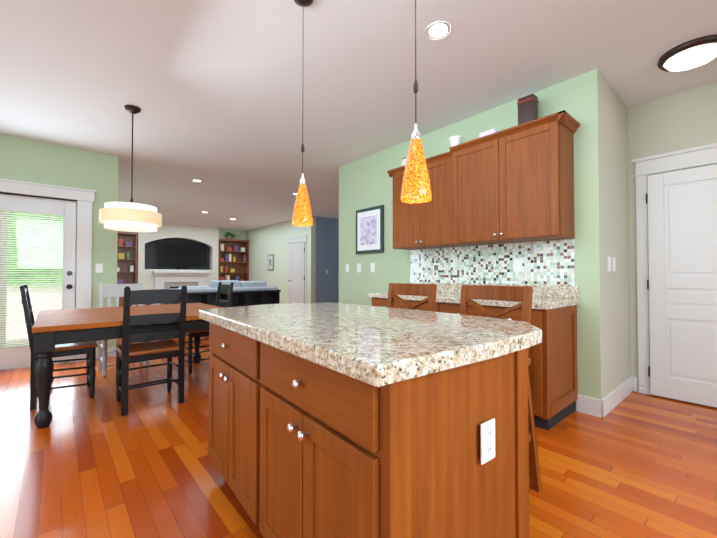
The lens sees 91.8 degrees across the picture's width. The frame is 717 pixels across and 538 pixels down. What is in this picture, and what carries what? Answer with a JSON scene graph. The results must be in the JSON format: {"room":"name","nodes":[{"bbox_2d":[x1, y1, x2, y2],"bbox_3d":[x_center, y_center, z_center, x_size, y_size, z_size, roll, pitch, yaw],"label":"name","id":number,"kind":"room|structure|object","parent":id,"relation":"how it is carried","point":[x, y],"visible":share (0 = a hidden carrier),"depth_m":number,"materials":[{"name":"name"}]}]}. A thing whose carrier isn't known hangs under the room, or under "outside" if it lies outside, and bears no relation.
{"room":"kitchen","nodes":[
{"label":"kitchen","id":0,"kind":"room"},
{"bbox_2d":[0,134,118,347],"bbox_3d":[-4.953,-0.202,3.421,4.250,2.740,0.150,1,-1,-41],"label":"wall","id":1,"kind":"structure","parent":0,"point":[25,160],"depth_m":4.52,"materials":[{"name":"green paint"}]},
{"bbox_2d":[0,195,75,369],"bbox_3d":[-3.977,0.154,4.167,0.900,2.028,0.123,1,-1,-41],"label":"patio door","id":2,"kind":"structure","parent":1,"relation":"in","point":[15,357],"depth_m":4.24,"materials":[{"name":"white paint"}]},
{"bbox_2d":[0,179,95,361],"bbox_3d":[-4.010,0.071,4.207,1.310,2.220,0.190,1,-1,-41],"label":"door frame","id":3,"kind":"structure","parent":1,"relation":"attached to","point":[84,198],"depth_m":4.47,"materials":[{"name":"white paint"}]},
{"bbox_2d":[95,264,102,272],"bbox_3d":[-3.446,-0.012,4.619,0.075,0.120,0.008,1,-1,-41],"label":"switch plate","id":4,"kind":"object","parent":1,"relation":"attached to","point":[99,268],"visible":1,"depth_m":4.62,"materials":[{"name":"white plastic"}]},
{"bbox_2d":[96,346,115,358],"bbox_3d":[-3.393,1.119,4.642,0.295,0.140,0.015,1,-1,-41],"label":"baseboard","id":5,"kind":"structure","parent":1,"relation":"attached to","point":[112,354],"depth_m":4.68,"materials":[{"name":"white paint"}]},
{"bbox_2d":[118,229,245,239],"bbox_3d":[-5.994,-0.067,11.412,4.950,2.740,0.150,1,-1,-41],"label":"wall","id":6,"kind":"structure","parent":0,"point":[240,234],"depth_m":12.61,"materials":[{"name":"paint"}]},
{"bbox_2d":[246,216,315,303],"bbox_3d":[-2.691,-0.070,11.266,0.150,2.740,4.400,1,-1,-41],"label":"wall","id":7,"kind":"structure","parent":0,"point":[265,241],"depth_m":10.93,"materials":[{"name":"paint"}]},
{"bbox_2d":[268,254,273,270],"bbox_3d":[-2.859,-0.214,11.321,0.033,0.530,0.400,1,-1,-41],"label":"framed picture","id":8,"kind":"object","parent":7,"relation":"attached to","point":[270,262],"visible":1,"depth_m":11.28,"materials":[{"name":"grey"}]},
{"bbox_2d":[288,242,304,302],"bbox_3d":[-1.810,0.259,10.044,0.110,2.018,0.832,1,-1,-41],"label":"room door","id":9,"kind":"structure","parent":7,"relation":"in","point":[296,279],"depth_m":10.03,"materials":[{"name":"white paint"}]},
{"bbox_2d":[288,235,306,302],"bbox_3d":[-1.784,0.175,10.076,0.034,2.210,1.050,1,-1,-41],"label":"door frame","id":10,"kind":"structure","parent":7,"relation":"attached to","point":[297,239],"depth_m":9.82,"materials":[{"name":"white paint"}]},
{"bbox_2d":[315,216,338,302],"bbox_3d":[-0.316,-0.083,10.513,2.450,2.740,0.150,1,-1,-41],"label":"wall","id":11,"kind":"structure","parent":0,"point":[327,254],"depth_m":9.92,"materials":[{"name":"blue paint"}]},
{"bbox_2d":[0,335,716,537],"bbox_3d":[-1.359,1.241,4.786,11.800,0.100,16.200,1,-1,-41],"label":"floor","id":12,"kind":"structure","parent":0,"point":[632,464],"depth_m":2.00,"materials":[{"name":"brown wood"}]},
{"bbox_2d":[19,285,97,409],"bbox_3d":[-2.705,0.655,3.152,0.517,1.025,0.454,1,-1,-41],"label":"chair","id":13,"kind":"object","parent":12,"relation":"on","point":[79,348],"visible":0.85,"depth_m":3.05,"materials":[{"name":"black paint"}]},
{"bbox_2d":[98,282,148,376],"bbox_3d":[-2.759,0.671,4.090,0.454,1.025,0.517,1,-1,-41],"label":"chair","id":14,"kind":"object","parent":12,"relation":"on","point":[109,291],"visible":0.5,"depth_m":4.14,"materials":[{"name":"grey paint"}]},
{"bbox_2d":[117,232,137,306],"bbox_3d":[-7.107,0.100,10.059,1.180,2.360,0.428,1,-1,-41],"label":"bookcase","id":15,"kind":"object","parent":12,"relation":"on","point":[127,258],"visible":0.27,"depth_m":10.36,"materials":[{"name":"brown wood"}]},
{"bbox_2d":[32,303,223,428],"bbox_3d":[-2.175,0.796,3.483,1.548,0.745,1.510,1,-1,-41],"label":"dining table","id":16,"kind":"object","parent":12,"relation":"on","point":[51,329],"visible":0.75,"depth_m":2.73,"materials":[{"name":"brown wood"}]},
{"bbox_2d":[116,285,186,415],"bbox_3d":[-1.808,0.653,3.025,0.454,1.025,0.517,1,-1,-41],"label":"chair","id":17,"kind":"object","parent":12,"relation":"on","point":[127,352],"visible":1,"depth_m":2.89,"materials":[{"name":"black paint"}]},
{"bbox_2d":[136,222,218,305],"bbox_3d":[-5.645,-0.072,11.086,2.350,2.739,0.799,1,-1,-41],"label":"wall","id":18,"kind":"structure","parent":12,"relation":"on","point":[172,256],"depth_m":11.12,"materials":[{"name":"beige paint"}]},
{"bbox_2d":[185,282,233,373],"bbox_3d":[-1.852,0.673,4.210,0.517,1.025,0.454,1,-1,-41],"label":"chair","id":19,"kind":"object","parent":12,"relation":"on","point":[225,288],"visible":0.44,"depth_m":4.17,"materials":[{"name":"black paint"}]},
{"bbox_2d":[159,280,277,304],"bbox_3d":[-3.053,0.746,7.740,2.300,0.990,0.970,1,-1,-41],"label":"sofa","id":20,"kind":"object","parent":12,"relation":"on","point":[248,285],"visible":0.23,"depth_m":7.55,"materials":[{"name":"grey fabric"}]},
{"bbox_2d":[186,289,280,307],"bbox_3d":[-2.582,0.842,7.195,1.940,0.780,0.410,1,-1,-41],"label":"console table","id":21,"kind":"object","parent":12,"relation":"on","point":[253,297],"visible":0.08,"depth_m":7.36,"materials":[{"name":"black wood"}]},
{"bbox_2d":[218,238,249,280],"bbox_3d":[-4.463,0.139,12.352,1.080,2.360,0.428,1,-1,-41],"label":"bookcase","id":22,"kind":"object","parent":12,"relation":"on","point":[233,261],"visible":0.56,"depth_m":12.47,"materials":[{"name":"brown wood"}]},
{"bbox_2d":[223,232,235,238],"bbox_3d":[-4.551,-1.188,12.311,0.458,0.287,0.294,1,-1,-41],"label":"potted plant","id":23,"kind":"object","parent":22,"relation":"on","point":[229,235],"visible":1,"depth_m":12.26,"materials":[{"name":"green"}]},
{"bbox_2d":[199,315,528,537],"bbox_3d":[-0.061,0.705,1.627,0.914,0.866,1.492,1,-1,-38],"label":"kitchen island","id":24,"kind":"object","parent":12,"relation":"on","point":[334,420],"depth_m":1.04,"materials":[{"name":"brown wood"}]},
{"bbox_2d":[199,303,541,390],"bbox_3d":[-0.077,0.282,1.693,0.976,0.114,1.654,1,-1,-38],"label":"island countertop","id":25,"kind":"structure","parent":24,"relation":"on","point":[393,347],"depth_m":1.14,"materials":[{"name":"beige stone"}]},
{"bbox_2d":[372,299,427,310],"bbox_3d":[0.682,0.738,3.615,0.638,0.865,0.961,1,-1,-41],"label":"base cabinet","id":26,"kind":"object","parent":12,"relation":"on","point":[375,302],"depth_m":3.47,"materials":[{"name":"brown wood"}]},
{"bbox_2d":[387,283,436,311],"bbox_3d":[0.214,0.627,2.322,0.505,1.056,0.502,1,-1,-41],"label":"stool","id":27,"kind":"object","parent":12,"relation":"on","point":[395,290],"visible":0.15,"depth_m":2.47,"materials":[{"name":"brown wood"}]},
{"bbox_2d":[459,285,541,491],"bbox_3d":[0.620,0.619,1.853,0.505,1.056,0.502,1,-1,-41],"label":"stool","id":28,"kind":"object","parent":12,"relation":"on","point":[521,294],"visible":0.25,"depth_m":1.88,"materials":[{"name":"brown wood"}]},
{"bbox_2d":[435,303,577,429],"bbox_3d":[1.228,0.728,2.986,0.638,0.865,0.961,1,-1,-41],"label":"base cabinet","id":29,"kind":"object","parent":12,"relation":"on","point":[553,368],"depth_m":2.57,"materials":[{"name":"brown wood"}]},
{"bbox_2d":[368,291,578,310],"bbox_3d":[0.950,0.275,3.304,0.653,0.047,1.830,1,-1,-41],"label":"countertop","id":30,"kind":"structure","parent":29,"relation":"on","point":[538,304],"depth_m":2.77,"materials":[{"name":"beige stone"}]},
{"bbox_2d":[0,0,716,230],"bbox_3d":[-1.359,-1.599,4.834,11.800,0.100,16.200,1,-1,-41],"label":"ceiling","id":31,"kind":"structure","parent":0,"point":[221,94],"depth_m":2.84,"materials":[{"name":"paint"}]},
{"bbox_2d":[99,105,161,231],"bbox_3d":[-2.205,-0.977,3.388,0.510,1.189,0.510,1,-1,-41],"label":"drum pendant light","id":32,"kind":"object","parent":31,"relation":"hanging from","point":[130,216],"visible":1,"depth_m":3.23,"materials":[{"name":"white fabric"}]},
{"bbox_2d":[292,0,312,225],"bbox_3d":[-0.324,-0.925,2.027,0.124,1.339,0.124,1,-1,-41],"label":"pendant light","id":33,"kind":"object","parent":31,"relation":"hanging from","point":[302,213],"visible":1,"depth_m":1.99,"materials":[{"name":"orange glass"}]},
{"bbox_2d":[401,0,431,202],"bbox_3d":[0.224,-0.937,1.364,0.124,1.339,0.124,1,-1,-41],"label":"pendant light","id":34,"kind":"object","parent":31,"relation":"hanging from","point":[416,187],"visible":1,"depth_m":1.32,"materials":[{"name":"orange glass"}]},
{"bbox_2d":[425,21,451,39],"bbox_3d":[0.532,-1.588,2.317,0.176,0.005,0.176,1,-1,-41],"label":"recessed light","id":35,"kind":"object","parent":31,"relation":"in","point":[436,30],"visible":1,"depth_m":2.31,"materials":[{"name":"white paint"}]},
{"bbox_2d":[657,34,716,71],"bbox_3d":[2.441,-1.542,2.543,0.390,0.088,0.390,1,-1,-41],"label":"flush ceiling light","id":36,"kind":"object","parent":31,"relation":"attached to","point":[694,53],"visible":1,"depth_m":2.48,"materials":[{"name":"white glass"}]},
{"bbox_2d":[414,262,418,271],"bbox_3d":[0.678,-0.021,4.099,0.008,0.120,0.075,1,-1,-41],"label":"outlet","id":37,"kind":"object","parent":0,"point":[416,266],"visible":1,"depth_m":4.09,"materials":[{"name":"white plastic"}]},
{"bbox_2d":[339,69,600,410],"bbox_3d":[0.855,-0.192,4.043,0.160,2.740,3.340,1,-1,-41],"label":"wall","id":38,"kind":"structure","parent":0,"point":[366,182],"depth_m":3.31,"materials":[{"name":"green paint"}]},
{"bbox_2d":[357,263,360,271],"bbox_3d":[0.004,-0.017,4.892,0.008,0.120,0.075,1,-1,-41],"label":"switch plate","id":39,"kind":"object","parent":38,"relation":"attached to","point":[359,267],"visible":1,"depth_m":4.88,"materials":[{"name":"white plastic"}]},
{"bbox_2d":[356,205,383,253],"bbox_3d":[0.144,-0.520,4.717,0.034,0.620,0.540,1,-1,-41],"label":"framed picture","id":40,"kind":"object","parent":38,"relation":"attached to","point":[369,230],"visible":0.98,"depth_m":4.67,"materials":[{"name":"green"}]},
{"bbox_2d":[371,263,374,271],"bbox_3d":[0.188,-0.021,4.680,0.008,0.120,0.075,1,-1,-41],"label":"switch plate","id":41,"kind":"object","parent":38,"relation":"attached to","point":[372,267],"visible":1,"depth_m":4.67,"materials":[{"name":"white plastic"}]},
{"bbox_2d":[391,154,458,249],"bbox_3d":[0.780,-0.697,3.766,0.323,0.920,0.874,1,-1,-41],"label":"upper cabinet","id":42,"kind":"object","parent":38,"relation":"attached to","point":[416,226],"depth_m":3.69,"materials":[{"name":"brown wood"}]},
{"bbox_2d":[401,157,406,165],"bbox_3d":[0.574,-1.222,4.003,0.110,0.111,0.130,1,-1,-41],"label":"decorative box","id":43,"kind":"object","parent":42,"relation":"on","point":[404,159],"visible":0.23,"depth_m":3.98,"materials":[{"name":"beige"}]},
{"bbox_2d":[514,258,521,271],"bbox_3d":[1.465,-0.036,3.193,0.008,0.120,0.075,1,-1,-41],"label":"outlet","id":44,"kind":"object","parent":38,"relation":"attached to","point":[517,265],"visible":1,"depth_m":3.19,"materials":[{"name":"white plastic"}]},
{"bbox_2d":[576,394,602,417],"bbox_3d":[1.833,1.087,2.761,0.015,0.140,0.186,1,-1,-41],"label":"baseboard","id":45,"kind":"structure","parent":38,"relation":"attached to","point":[588,405],"depth_m":2.75,"materials":[{"name":"white paint"}]},
{"bbox_2d":[411,283,578,298],"bbox_3d":[1.189,0.202,3.512,0.020,0.106,1.830,1,-1,-41],"label":"backsplash","id":46,"kind":"structure","parent":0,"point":[545,290],"depth_m":3.04,"materials":[{"name":"beige stone"}]},
{"bbox_2d":[443,111,574,245],"bbox_3d":[1.318,-0.714,3.146,0.323,0.934,1.024,1,-1,-41],"label":"upper cabinet","id":47,"kind":"object","parent":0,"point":[514,184],"depth_m":2.93,"materials":[{"name":"brown wood"}]},
{"bbox_2d":[448,136,462,146],"bbox_3d":[0.987,-1.251,3.527,0.150,0.152,0.150,1,-1,-41],"label":"decorative vase","id":48,"kind":"object","parent":47,"relation":"on","point":[455,140],"visible":0.65,"depth_m":3.48,"materials":[{"name":"white ceramic"}]},
{"bbox_2d":[478,129,496,137],"bbox_3d":[1.207,-1.237,3.281,0.070,0.116,0.200,1,-1,-41],"label":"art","id":49,"kind":"object","parent":47,"relation":"on","point":[488,132],"visible":0.25,"depth_m":3.24,"materials":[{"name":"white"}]},
{"bbox_2d":[517,94,538,124],"bbox_3d":[1.456,-1.327,2.988,0.110,0.286,0.140,1,-1,-41],"label":"box","id":50,"kind":"object","parent":47,"relation":"on","point":[527,108],"visible":0.81,"depth_m":2.95,"materials":[{"name":"brown wood"}]},
{"bbox_2d":[597,69,630,398],"bbox_3d":[2.259,-0.207,3.150,1.110,2.740,0.151,1,-1,-41],"label":"wall","id":51,"kind":"structure","parent":0,"point":[615,350],"depth_m":3.00,"materials":[{"name":"beige paint"}]},
{"bbox_2d":[608,257,610,270],"bbox_3d":[2.089,-0.041,2.893,0.075,0.120,0.008,1,-1,-41],"label":"switch plate","id":52,"kind":"object","parent":51,"relation":"attached to","point":[609,263],"visible":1,"depth_m":2.88,"materials":[{"name":"white plastic"}]},
{"bbox_2d":[612,257,615,270],"bbox_3d":[2.195,-0.040,2.985,0.075,0.120,0.008,1,-1,-41],"label":"switch plate","id":53,"kind":"object","parent":51,"relation":"attached to","point":[613,264],"visible":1,"depth_m":2.97,"materials":[{"name":"white plastic"}]},
{"bbox_2d":[601,376,632,417],"bbox_3d":[2.251,1.091,3.011,0.975,0.140,0.015,1,-1,-41],"label":"baseboard","id":54,"kind":"structure","parent":51,"relation":"attached to","point":[613,399],"depth_m":2.94,"materials":[{"name":"white paint"}]},
{"bbox_2d":[627,81,716,407],"bbox_3d":[4.063,-0.230,1.802,0.150,2.740,4.249,1,-1,-41],"label":"wall","id":55,"kind":"structure","parent":0,"point":[684,119],"depth_m":3.19,"materials":[{"name":"beige paint"}]},
{"bbox_2d":[633,377,636,391],"bbox_3d":[2.630,1.096,3.307,0.015,0.140,0.034,1,-1,-41],"label":"baseboard","id":56,"kind":"structure","parent":55,"relation":"attached to","point":[634,384],"depth_m":3.30,"materials":[{"name":"white paint"}]},
{"bbox_2d":[632,143,716,394],"bbox_3d":[2.981,0.054,2.905,0.034,2.210,1.090,1,-1,-41],"label":"door frame","id":57,"kind":"structure","parent":55,"relation":"attached to","point":[703,155],"depth_m":3.25,"materials":[{"name":"white paint"}]},
{"bbox_2d":[646,164,716,407],"bbox_3d":[2.947,0.138,2.882,0.110,2.018,0.872,1,-1,-41],"label":"door","id":58,"kind":"structure","parent":55,"relation":"in","point":[682,244],"depth_m":3.04,"materials":[{"name":"white paint"}]},
{"label":"outside","id":59,"kind":"structure","parent":0,"visible":0},
{"bbox_2d":[6,212,62,340],"bbox_3d":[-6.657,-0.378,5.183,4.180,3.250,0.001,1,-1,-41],"label":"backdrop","id":60,"kind":"structure","parent":59,"point":[34,304],"depth_m":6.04,"materials":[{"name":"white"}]},
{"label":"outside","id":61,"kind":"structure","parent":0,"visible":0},
{"bbox_2d":[0,339,29,348],"bbox_3d":[-5.883,1.177,4.265,4.180,0.010,2.360,1,-1,-41],"label":"ground","id":62,"kind":"structure","parent":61,"point":[21,343],"depth_m":5.58,"materials":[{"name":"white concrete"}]},
{"bbox_2d":[0,211,7,347],"bbox_3d":[-5.383,0.034,5.287,2.050,2.310,0.140,1,-1,-41],"label":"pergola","id":63,"kind":"object","parent":62,"relation":"on","point":[3,325],"depth_m":5.24,"materials":[{"name":"white"}]}
]}

